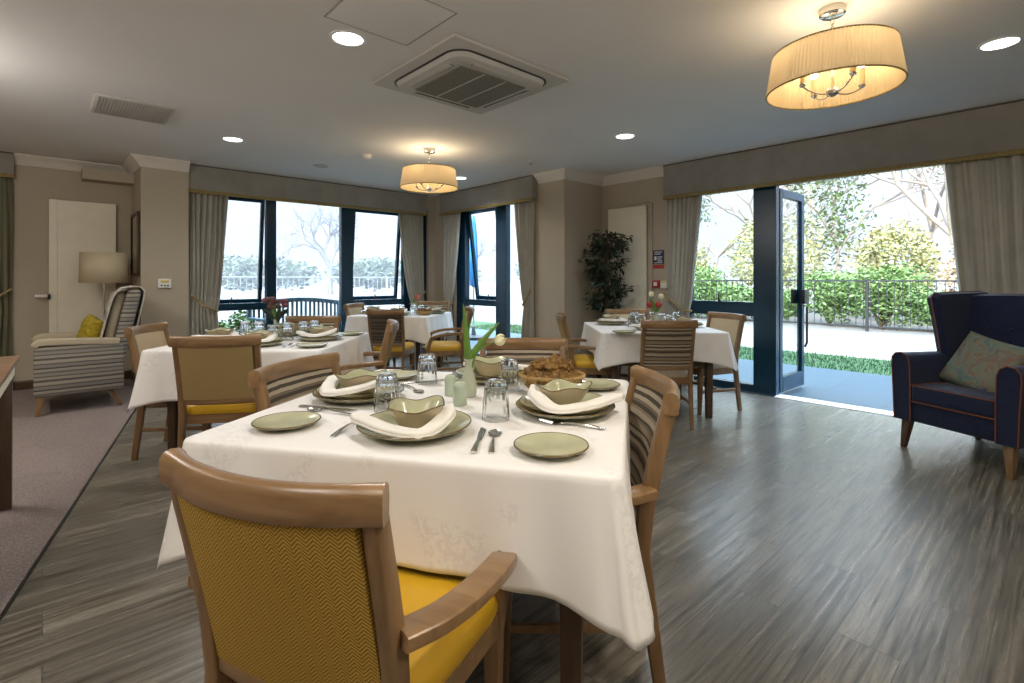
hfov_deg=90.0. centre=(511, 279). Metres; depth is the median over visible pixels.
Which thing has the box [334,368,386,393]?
bowl
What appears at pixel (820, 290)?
bush
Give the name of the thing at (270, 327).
drinking glass
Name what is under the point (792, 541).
floor
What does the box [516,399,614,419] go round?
dinner plate
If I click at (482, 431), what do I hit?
knife
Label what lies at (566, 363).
bread roll
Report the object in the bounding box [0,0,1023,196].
ceiling
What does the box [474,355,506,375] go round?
bowl
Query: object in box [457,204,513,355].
window
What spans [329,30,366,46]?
recessed light
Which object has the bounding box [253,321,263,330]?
drinking glass
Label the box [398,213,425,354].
curtain
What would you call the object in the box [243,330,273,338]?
bowl
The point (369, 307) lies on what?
bowl
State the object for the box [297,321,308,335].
drinking glass
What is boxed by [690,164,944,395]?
door frame
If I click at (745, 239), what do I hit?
shrub
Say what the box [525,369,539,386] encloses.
bread roll
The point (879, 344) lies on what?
ground
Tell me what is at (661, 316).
drinking glass
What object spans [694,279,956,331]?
railing fence
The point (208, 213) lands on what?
curtain
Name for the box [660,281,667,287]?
wall switch
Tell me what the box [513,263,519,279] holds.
hedge
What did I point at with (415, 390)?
bowl
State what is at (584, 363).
dining chair
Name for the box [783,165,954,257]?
tree
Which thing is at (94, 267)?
floor lamp
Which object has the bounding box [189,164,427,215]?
pelmet
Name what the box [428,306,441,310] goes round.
bowl
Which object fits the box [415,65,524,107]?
grille
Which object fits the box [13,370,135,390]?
baseboard
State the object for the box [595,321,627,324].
dinner plate
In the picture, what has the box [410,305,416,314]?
drinking glass
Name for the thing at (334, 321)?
dining chair
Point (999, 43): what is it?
diffuser
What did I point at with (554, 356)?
bread roll
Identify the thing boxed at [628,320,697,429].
dining chair
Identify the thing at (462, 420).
dinner plate
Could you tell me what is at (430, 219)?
wall
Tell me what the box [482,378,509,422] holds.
drinking glass
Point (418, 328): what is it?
tablecloth
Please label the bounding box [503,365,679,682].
dining chair
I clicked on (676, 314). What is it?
drinking glass
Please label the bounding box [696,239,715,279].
shrub
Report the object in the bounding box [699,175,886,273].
tree
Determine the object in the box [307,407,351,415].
spoon
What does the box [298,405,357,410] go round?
knife
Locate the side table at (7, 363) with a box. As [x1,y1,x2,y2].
[0,356,19,511]
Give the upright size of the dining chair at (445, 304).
0.884 m
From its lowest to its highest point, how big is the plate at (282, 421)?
0.020 m
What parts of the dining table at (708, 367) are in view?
leg, leg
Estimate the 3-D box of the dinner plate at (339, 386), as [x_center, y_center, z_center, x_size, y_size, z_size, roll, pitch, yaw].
[-0.575,0.419,1.930,0.309,0.029,0.309,0,0,42]
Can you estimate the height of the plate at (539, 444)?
0.020 m
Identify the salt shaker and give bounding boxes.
[445,374,455,395]
[453,380,466,405]
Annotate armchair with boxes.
[31,289,140,416]
[891,291,1023,479]
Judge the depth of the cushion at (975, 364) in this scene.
3.48 m
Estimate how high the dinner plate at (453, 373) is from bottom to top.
0.031 m
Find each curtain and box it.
[0,177,12,356]
[189,193,228,335]
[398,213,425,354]
[440,212,460,340]
[514,199,534,337]
[664,195,701,379]
[945,154,1023,293]
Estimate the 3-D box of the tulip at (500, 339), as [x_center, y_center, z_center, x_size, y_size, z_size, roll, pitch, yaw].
[-0.100,0.265,1.953,0.170,0.345,0.054,0,0,22]
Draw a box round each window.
[218,197,425,344]
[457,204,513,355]
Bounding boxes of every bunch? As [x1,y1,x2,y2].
[261,296,288,321]
[646,300,662,311]
[649,291,663,314]
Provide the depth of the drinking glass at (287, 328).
3.75 m
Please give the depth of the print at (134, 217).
5.92 m
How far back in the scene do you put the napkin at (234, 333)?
3.58 m
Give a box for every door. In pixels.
[35,199,115,332]
[608,205,646,373]
[779,188,808,392]
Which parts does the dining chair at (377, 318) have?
leg, rail, panel, rail, seat rail, seat, leg, leg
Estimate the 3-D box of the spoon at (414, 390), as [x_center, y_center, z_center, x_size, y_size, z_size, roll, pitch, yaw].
[-0.410,0.443,2.093,0.040,0.012,0.199,0,0,-35]
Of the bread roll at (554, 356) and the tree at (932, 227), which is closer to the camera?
the bread roll at (554, 356)
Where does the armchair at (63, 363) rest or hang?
on the carpet
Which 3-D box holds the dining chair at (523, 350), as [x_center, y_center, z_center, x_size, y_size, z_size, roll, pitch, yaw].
[0.051,0.761,2.558,0.498,0.884,0.567,0,0,2]
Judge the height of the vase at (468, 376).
0.144 m
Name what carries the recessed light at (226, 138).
in the ceiling
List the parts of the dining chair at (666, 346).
leg, seat rail, seat, rail, panel, rail, leg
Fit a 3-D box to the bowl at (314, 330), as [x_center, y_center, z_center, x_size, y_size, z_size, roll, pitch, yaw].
[-1.420,0.387,3.810,0.168,0.076,0.168,0,0,-10]
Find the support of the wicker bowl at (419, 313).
on the bread basket at (417, 312)
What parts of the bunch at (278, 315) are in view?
stem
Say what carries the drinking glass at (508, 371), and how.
on the tablecloth at (569, 523)
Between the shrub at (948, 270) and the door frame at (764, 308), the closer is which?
the door frame at (764, 308)
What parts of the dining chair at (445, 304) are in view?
leg, rail, backrest, leg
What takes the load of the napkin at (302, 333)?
on the dinner plate at (335, 334)
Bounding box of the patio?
[470,328,892,411]
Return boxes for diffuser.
[223,137,241,141]
[333,32,362,44]
[616,134,633,138]
[981,37,1019,49]
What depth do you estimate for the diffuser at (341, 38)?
2.86 m
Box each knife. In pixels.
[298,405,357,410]
[402,379,444,383]
[470,427,485,453]
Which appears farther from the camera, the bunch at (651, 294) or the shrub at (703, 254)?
the shrub at (703, 254)
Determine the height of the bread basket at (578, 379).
0.079 m
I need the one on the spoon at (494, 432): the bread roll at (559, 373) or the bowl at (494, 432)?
the bowl at (494, 432)
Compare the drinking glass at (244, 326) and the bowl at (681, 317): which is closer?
the drinking glass at (244, 326)
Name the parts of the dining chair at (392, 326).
armrest, armrest, leg, panel, rail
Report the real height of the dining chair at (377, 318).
0.884 m
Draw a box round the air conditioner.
[372,33,568,113]
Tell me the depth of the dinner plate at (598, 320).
4.97 m
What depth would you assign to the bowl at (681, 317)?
4.78 m
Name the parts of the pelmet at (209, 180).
braid trim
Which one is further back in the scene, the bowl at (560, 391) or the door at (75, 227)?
the door at (75, 227)
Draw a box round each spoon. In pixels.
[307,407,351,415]
[401,384,423,392]
[488,429,501,453]
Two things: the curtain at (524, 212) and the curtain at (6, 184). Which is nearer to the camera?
the curtain at (6, 184)
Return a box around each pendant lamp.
[400,148,457,192]
[765,2,907,109]
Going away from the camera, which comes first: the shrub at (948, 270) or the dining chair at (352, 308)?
the dining chair at (352, 308)
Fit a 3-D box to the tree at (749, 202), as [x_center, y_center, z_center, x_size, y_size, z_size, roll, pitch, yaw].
[9.332,-3.521,23.530,7.280,9.470,8.036,0,0,13]
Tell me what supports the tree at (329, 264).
on the ground at (879, 344)
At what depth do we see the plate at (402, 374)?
2.37 m
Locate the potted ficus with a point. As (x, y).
(605, 250)
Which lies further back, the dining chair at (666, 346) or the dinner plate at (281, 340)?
the dining chair at (666, 346)
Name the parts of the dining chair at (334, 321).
rail, backrest, leg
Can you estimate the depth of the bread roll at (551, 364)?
1.99 m
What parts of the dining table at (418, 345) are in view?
leg, leg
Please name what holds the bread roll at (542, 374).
in the bread basket at (578, 379)
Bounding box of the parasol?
[470,215,482,339]
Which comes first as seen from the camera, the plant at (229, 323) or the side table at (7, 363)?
the side table at (7, 363)
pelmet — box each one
[0,151,14,177]
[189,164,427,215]
[439,175,537,215]
[663,99,1023,199]
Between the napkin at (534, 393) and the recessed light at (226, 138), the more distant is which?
the recessed light at (226, 138)
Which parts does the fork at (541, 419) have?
handle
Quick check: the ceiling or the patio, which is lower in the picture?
the patio
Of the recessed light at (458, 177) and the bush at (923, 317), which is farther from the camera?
the bush at (923, 317)
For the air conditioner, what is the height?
0.068 m
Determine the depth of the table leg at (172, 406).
3.33 m
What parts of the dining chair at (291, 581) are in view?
armrest, leg, rail, rail, panel, backrest, seat rail, leg, seat, armrest, leg, arm post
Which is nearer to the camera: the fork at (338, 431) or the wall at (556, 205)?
the fork at (338, 431)
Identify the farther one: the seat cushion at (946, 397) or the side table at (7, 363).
the seat cushion at (946, 397)
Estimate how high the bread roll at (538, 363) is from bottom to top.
0.073 m
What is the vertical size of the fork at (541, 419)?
0.012 m
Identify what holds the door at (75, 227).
in the wall at (33, 187)
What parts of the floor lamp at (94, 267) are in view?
lamp shade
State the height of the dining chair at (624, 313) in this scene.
0.884 m
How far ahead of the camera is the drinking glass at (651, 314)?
5.05 m
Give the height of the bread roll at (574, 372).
0.082 m
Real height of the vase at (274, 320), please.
0.144 m
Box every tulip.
[413,294,419,302]
[463,304,505,368]
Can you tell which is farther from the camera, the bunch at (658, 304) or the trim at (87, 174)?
the trim at (87, 174)
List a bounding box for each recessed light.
[221,136,244,141]
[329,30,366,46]
[457,176,466,179]
[614,133,635,138]
[976,35,1023,51]
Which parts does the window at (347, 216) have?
sash, sash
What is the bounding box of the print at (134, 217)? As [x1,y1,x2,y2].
[133,216,135,272]
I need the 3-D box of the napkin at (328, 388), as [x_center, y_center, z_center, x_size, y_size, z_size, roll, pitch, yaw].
[-0.638,0.386,1.912,0.310,0.048,0.215,0,0,42]
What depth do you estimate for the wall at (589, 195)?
6.61 m
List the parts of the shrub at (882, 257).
stem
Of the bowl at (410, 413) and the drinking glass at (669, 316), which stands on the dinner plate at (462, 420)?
the bowl at (410, 413)
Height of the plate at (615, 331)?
0.020 m
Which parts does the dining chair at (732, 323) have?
leg, leg, seat, seat rail, backrest, rail, leg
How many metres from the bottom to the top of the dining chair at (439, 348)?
0.884 m
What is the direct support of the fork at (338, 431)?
on the tablecloth at (569, 523)
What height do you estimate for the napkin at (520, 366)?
0.048 m
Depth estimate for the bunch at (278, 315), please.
3.88 m
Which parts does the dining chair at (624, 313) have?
backrest, rail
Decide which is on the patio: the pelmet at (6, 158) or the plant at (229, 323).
the plant at (229, 323)
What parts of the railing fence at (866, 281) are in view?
post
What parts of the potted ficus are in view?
stem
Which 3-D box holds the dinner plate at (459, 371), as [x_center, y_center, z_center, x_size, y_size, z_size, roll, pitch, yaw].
[-0.100,0.419,2.280,0.309,0.029,0.309,0,0,8]
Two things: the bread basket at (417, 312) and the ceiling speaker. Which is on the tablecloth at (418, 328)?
the bread basket at (417, 312)
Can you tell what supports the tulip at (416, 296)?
in the vase
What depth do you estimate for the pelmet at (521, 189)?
7.19 m
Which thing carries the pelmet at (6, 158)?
attached to the wall at (33, 187)
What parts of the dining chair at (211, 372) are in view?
leg, leg, rail, panel, rail, seat rail, seat, leg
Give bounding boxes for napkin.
[191,329,238,335]
[261,332,276,341]
[296,328,336,336]
[319,375,375,396]
[350,403,455,439]
[463,362,528,369]
[527,384,624,413]
[599,317,626,321]
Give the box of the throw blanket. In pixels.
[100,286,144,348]
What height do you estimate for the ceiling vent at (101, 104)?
0.014 m
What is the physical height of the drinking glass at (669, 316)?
0.127 m
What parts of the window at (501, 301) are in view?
sash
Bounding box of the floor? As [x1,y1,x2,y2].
[0,355,1023,682]
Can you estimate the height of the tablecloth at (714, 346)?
0.322 m
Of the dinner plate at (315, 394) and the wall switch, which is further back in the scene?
the wall switch
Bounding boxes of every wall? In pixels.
[12,165,131,381]
[189,196,434,359]
[435,179,577,357]
[578,182,601,353]
[602,176,667,318]
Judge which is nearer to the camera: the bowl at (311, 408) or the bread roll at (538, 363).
the bowl at (311, 408)
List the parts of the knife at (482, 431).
handle, blade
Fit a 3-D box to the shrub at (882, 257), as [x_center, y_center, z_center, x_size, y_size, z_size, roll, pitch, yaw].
[11.153,-0.271,14.823,2.577,3.021,3.024,0,0,2]
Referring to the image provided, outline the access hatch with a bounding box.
[323,0,457,45]
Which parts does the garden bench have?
leg, armrest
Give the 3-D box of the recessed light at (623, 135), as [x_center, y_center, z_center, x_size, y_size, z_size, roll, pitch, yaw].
[1.063,-1.346,4.817,0.200,0.006,0.200,0,0,-43]
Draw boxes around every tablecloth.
[127,332,375,412]
[157,369,654,650]
[344,311,453,343]
[578,322,737,370]
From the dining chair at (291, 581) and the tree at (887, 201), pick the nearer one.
the dining chair at (291, 581)
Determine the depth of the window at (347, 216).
7.39 m
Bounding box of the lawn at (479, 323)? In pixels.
[470,321,891,375]
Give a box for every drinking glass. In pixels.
[239,321,250,334]
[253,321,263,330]
[267,324,278,336]
[281,323,293,340]
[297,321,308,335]
[309,320,319,332]
[373,372,399,412]
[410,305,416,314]
[416,353,437,384]
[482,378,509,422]
[499,359,519,392]
[628,313,636,327]
[637,313,645,324]
[649,312,653,319]
[658,313,665,319]
[666,314,674,319]
[672,312,679,317]
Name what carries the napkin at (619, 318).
on the dinner plate at (598, 320)
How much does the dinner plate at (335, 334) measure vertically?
0.029 m
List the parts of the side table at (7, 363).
leg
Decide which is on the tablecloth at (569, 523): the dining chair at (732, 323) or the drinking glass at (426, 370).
the drinking glass at (426, 370)
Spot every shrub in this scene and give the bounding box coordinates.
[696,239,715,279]
[722,213,829,292]
[839,219,945,320]
[937,244,957,291]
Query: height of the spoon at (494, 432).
0.012 m
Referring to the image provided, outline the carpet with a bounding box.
[0,378,134,613]
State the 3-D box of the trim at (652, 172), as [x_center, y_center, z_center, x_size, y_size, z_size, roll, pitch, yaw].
[1.062,-1.295,6.349,0.850,0.110,1.400,0,0,-43]
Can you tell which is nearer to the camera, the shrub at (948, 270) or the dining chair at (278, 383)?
the dining chair at (278, 383)
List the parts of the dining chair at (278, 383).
leg, rail, backrest, leg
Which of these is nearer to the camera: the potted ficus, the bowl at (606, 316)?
the bowl at (606, 316)
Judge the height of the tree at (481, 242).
7.938 m
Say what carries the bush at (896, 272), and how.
on the ground at (879, 344)
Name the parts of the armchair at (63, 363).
leg, arm, backrest, leg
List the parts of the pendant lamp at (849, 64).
arm, bulb, arm, stem, arm, arm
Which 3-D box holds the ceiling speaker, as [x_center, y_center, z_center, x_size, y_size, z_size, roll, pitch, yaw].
[-2.272,-1.345,6.085,0.176,0.009,0.176,0,0,-43]
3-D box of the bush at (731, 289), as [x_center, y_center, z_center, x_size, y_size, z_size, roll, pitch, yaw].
[6.540,0.645,15.419,1.342,1.197,1.669,0,0,-43]
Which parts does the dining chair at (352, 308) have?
leg, rail, backrest, leg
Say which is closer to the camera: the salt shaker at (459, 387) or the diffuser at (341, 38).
the salt shaker at (459, 387)
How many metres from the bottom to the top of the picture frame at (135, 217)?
0.720 m
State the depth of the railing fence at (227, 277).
15.76 m
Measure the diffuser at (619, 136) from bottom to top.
0.001 m
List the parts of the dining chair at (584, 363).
rail, panel, leg, armrest, armrest, seat, seat rail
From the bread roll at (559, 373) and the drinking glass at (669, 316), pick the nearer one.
the bread roll at (559, 373)
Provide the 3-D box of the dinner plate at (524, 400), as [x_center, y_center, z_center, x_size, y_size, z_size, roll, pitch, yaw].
[0.178,0.419,1.720,0.309,0.029,0.309,0,0,14]
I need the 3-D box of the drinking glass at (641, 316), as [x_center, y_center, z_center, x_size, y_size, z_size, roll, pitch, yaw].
[1.230,0.383,4.860,0.092,0.127,0.092,0,0,-36]
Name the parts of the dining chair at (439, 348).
arm post, seat, seat rail, armrest, armrest, leg, leg, rail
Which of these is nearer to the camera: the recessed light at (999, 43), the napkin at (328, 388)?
the napkin at (328, 388)
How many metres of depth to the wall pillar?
5.78 m
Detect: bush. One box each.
[694,265,729,317]
[704,281,752,301]
[750,289,796,319]
[804,268,864,323]
[838,262,934,329]
[898,290,944,326]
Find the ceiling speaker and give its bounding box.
[313,164,328,167]
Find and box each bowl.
[204,327,233,334]
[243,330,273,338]
[279,322,297,330]
[307,407,322,410]
[308,326,333,335]
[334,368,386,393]
[366,306,380,308]
[387,395,444,427]
[413,389,423,392]
[416,312,431,314]
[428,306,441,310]
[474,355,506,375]
[488,429,501,435]
[536,378,591,404]
[602,314,619,318]
[675,316,694,319]
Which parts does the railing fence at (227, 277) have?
post, post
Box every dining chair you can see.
[124,322,203,460]
[159,448,516,682]
[168,334,261,448]
[248,352,341,411]
[285,315,340,331]
[340,319,398,370]
[343,303,395,366]
[366,309,414,369]
[409,301,449,365]
[425,306,474,369]
[478,338,567,364]
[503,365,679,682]
[555,312,618,378]
[604,309,649,378]
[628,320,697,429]
[693,311,746,414]
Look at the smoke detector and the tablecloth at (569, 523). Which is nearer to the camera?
the tablecloth at (569, 523)
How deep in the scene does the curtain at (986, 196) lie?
4.00 m
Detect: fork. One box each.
[330,423,353,436]
[540,418,605,429]
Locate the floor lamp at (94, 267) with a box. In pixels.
[78,252,128,391]
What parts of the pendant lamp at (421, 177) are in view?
lamp shade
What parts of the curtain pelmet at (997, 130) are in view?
braid trim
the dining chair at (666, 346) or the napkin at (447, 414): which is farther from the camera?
the dining chair at (666, 346)
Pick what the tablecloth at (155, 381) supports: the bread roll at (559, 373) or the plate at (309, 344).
the plate at (309, 344)
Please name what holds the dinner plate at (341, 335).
on the tablecloth at (155, 381)
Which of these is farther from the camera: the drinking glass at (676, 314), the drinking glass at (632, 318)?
the drinking glass at (676, 314)
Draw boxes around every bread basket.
[415,311,432,314]
[518,370,585,388]
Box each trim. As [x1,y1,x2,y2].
[0,407,136,621]
[14,153,190,173]
[81,168,133,185]
[533,165,662,185]
[774,394,892,415]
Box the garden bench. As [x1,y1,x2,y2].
[246,297,338,327]
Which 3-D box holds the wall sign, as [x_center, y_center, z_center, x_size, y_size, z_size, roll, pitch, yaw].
[1.772,-0.244,6.193,0.010,0.221,0.150,0,0,-43]
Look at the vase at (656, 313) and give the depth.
4.79 m
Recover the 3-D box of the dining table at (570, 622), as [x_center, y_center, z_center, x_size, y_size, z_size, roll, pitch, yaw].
[-0.207,0.828,1.864,1.183,0.745,1.138,0,0,13]
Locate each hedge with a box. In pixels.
[221,253,322,291]
[324,256,400,290]
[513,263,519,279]
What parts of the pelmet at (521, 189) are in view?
braid trim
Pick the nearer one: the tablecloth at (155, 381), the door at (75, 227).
the tablecloth at (155, 381)
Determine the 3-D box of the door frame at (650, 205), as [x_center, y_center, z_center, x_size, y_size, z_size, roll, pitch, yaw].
[1.481,0.125,6.499,0.030,2.150,0.685,0,0,-43]
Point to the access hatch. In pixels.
(403, 22)
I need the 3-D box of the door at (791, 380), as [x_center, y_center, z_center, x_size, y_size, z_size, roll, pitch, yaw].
[3.023,0.115,5.556,0.672,2.130,0.157,0,0,-41]
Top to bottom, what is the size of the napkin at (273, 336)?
0.048 m
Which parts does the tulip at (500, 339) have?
stem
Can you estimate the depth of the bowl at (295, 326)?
4.09 m
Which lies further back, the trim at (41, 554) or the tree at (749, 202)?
the tree at (749, 202)
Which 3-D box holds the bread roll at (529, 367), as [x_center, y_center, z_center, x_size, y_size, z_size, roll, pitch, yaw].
[0.084,0.382,2.058,0.073,0.073,0.093,0,0,-19]
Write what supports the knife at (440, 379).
on the tablecloth at (569, 523)
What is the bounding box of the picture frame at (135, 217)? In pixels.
[131,211,139,275]
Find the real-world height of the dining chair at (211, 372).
0.884 m
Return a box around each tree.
[276,205,364,294]
[478,232,495,264]
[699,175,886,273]
[702,190,790,292]
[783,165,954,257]
[785,166,944,313]
[915,168,944,269]
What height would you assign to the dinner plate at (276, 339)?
0.029 m
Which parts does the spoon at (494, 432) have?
handle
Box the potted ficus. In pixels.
[577,229,639,378]
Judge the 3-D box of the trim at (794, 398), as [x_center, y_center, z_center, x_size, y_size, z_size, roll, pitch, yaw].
[3.296,1.211,4.654,0.170,0.038,1.680,0,0,-43]
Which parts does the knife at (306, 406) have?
handle, blade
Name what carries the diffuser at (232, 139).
attached to the recessed light at (226, 138)
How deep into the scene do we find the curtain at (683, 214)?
5.92 m
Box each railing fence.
[218,276,495,321]
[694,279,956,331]
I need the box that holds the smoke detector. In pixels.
[361,154,371,159]
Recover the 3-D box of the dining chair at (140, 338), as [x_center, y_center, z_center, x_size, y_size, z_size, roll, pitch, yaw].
[-2.351,0.761,3.633,0.567,0.884,0.498,0,0,-9]
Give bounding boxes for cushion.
[76,314,102,337]
[912,382,994,418]
[939,331,1023,392]
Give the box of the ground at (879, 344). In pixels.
[218,282,957,360]
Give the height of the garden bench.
0.925 m
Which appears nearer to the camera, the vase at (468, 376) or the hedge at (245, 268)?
the vase at (468, 376)
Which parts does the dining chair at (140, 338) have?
leg, rail, backrest, seat rail, leg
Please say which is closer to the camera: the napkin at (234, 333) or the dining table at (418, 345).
the napkin at (234, 333)
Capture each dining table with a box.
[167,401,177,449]
[387,337,441,369]
[559,603,582,682]
[596,362,712,417]
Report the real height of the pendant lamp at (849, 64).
0.441 m
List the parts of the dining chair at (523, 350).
leg, backrest, rail, leg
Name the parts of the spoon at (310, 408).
handle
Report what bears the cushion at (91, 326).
on the armchair at (63, 363)
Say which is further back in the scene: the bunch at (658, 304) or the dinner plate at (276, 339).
the bunch at (658, 304)
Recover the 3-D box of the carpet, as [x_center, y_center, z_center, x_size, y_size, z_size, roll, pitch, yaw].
[-2.913,1.228,1.399,4.000,0.064,9.400,0,0,-43]
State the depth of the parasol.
10.39 m
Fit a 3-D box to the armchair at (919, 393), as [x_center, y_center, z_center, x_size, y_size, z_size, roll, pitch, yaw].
[3.274,0.642,3.486,0.856,1.116,0.770,0,0,-17]
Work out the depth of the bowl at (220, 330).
3.64 m
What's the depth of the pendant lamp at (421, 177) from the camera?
5.10 m
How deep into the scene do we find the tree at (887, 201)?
17.80 m
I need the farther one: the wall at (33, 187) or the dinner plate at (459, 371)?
the wall at (33, 187)
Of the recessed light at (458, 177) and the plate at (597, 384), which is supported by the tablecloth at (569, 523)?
the plate at (597, 384)
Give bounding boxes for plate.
[251,411,320,430]
[261,337,281,342]
[261,339,283,346]
[296,334,343,340]
[296,342,327,347]
[298,332,341,337]
[312,385,403,403]
[316,382,400,399]
[340,331,364,335]
[356,410,471,441]
[386,370,416,379]
[452,371,519,383]
[455,367,521,379]
[513,432,588,457]
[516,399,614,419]
[519,392,610,415]
[582,379,619,390]
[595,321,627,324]
[596,319,625,322]
[612,330,635,333]
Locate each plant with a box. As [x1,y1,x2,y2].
[219,322,229,328]
[221,310,257,331]
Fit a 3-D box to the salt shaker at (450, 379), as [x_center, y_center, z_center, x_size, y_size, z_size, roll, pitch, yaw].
[-0.237,0.406,1.977,0.045,0.082,0.045,0,0,0]
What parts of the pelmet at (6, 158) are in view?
braid trim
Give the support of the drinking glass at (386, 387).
on the tablecloth at (569, 523)
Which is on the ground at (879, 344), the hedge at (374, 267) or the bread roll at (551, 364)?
the hedge at (374, 267)
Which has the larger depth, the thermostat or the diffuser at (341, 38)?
the thermostat
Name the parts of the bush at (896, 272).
stem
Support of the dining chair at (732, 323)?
on the floor
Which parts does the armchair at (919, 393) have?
leg, arm, seat, backrest, arm, leg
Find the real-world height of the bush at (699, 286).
1.724 m
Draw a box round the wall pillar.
[132,167,188,372]
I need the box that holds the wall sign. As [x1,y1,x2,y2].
[653,250,663,268]
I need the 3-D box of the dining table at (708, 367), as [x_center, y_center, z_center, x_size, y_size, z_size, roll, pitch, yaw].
[1.300,0.828,4.860,1.048,0.745,1.048,0,0,0]
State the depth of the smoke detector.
5.51 m
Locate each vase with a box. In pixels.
[273,319,280,336]
[461,359,476,397]
[653,312,658,319]
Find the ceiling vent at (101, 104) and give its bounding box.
[90,93,175,124]
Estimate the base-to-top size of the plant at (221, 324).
0.710 m
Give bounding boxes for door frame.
[606,202,652,311]
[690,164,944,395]
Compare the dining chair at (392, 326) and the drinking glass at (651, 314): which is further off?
the drinking glass at (651, 314)
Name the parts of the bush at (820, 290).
stem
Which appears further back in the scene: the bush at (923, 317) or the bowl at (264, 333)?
the bush at (923, 317)
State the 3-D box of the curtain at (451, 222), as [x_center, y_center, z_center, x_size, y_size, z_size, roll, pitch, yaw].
[-0.957,0.062,7.972,0.103,2.245,0.458,0,0,-44]
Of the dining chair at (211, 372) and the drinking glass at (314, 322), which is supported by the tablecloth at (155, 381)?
the drinking glass at (314, 322)
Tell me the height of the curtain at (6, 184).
2.305 m
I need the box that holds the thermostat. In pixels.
[158,279,170,287]
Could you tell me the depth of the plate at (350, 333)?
4.15 m
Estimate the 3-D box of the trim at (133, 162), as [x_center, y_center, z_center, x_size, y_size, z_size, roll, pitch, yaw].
[-4.522,-1.295,5.690,1.470,0.110,0.900,0,0,-43]
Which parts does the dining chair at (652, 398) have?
leg, leg, armrest, backrest, rail, leg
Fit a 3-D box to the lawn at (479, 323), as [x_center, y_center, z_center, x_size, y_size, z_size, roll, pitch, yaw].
[-2.081,1.270,0.330,21.380,0.100,21.300,0,0,-43]
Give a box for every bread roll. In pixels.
[523,365,531,374]
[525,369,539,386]
[530,357,545,371]
[535,371,552,384]
[542,357,560,372]
[546,353,561,358]
[551,368,572,377]
[555,356,573,371]
[569,368,581,381]

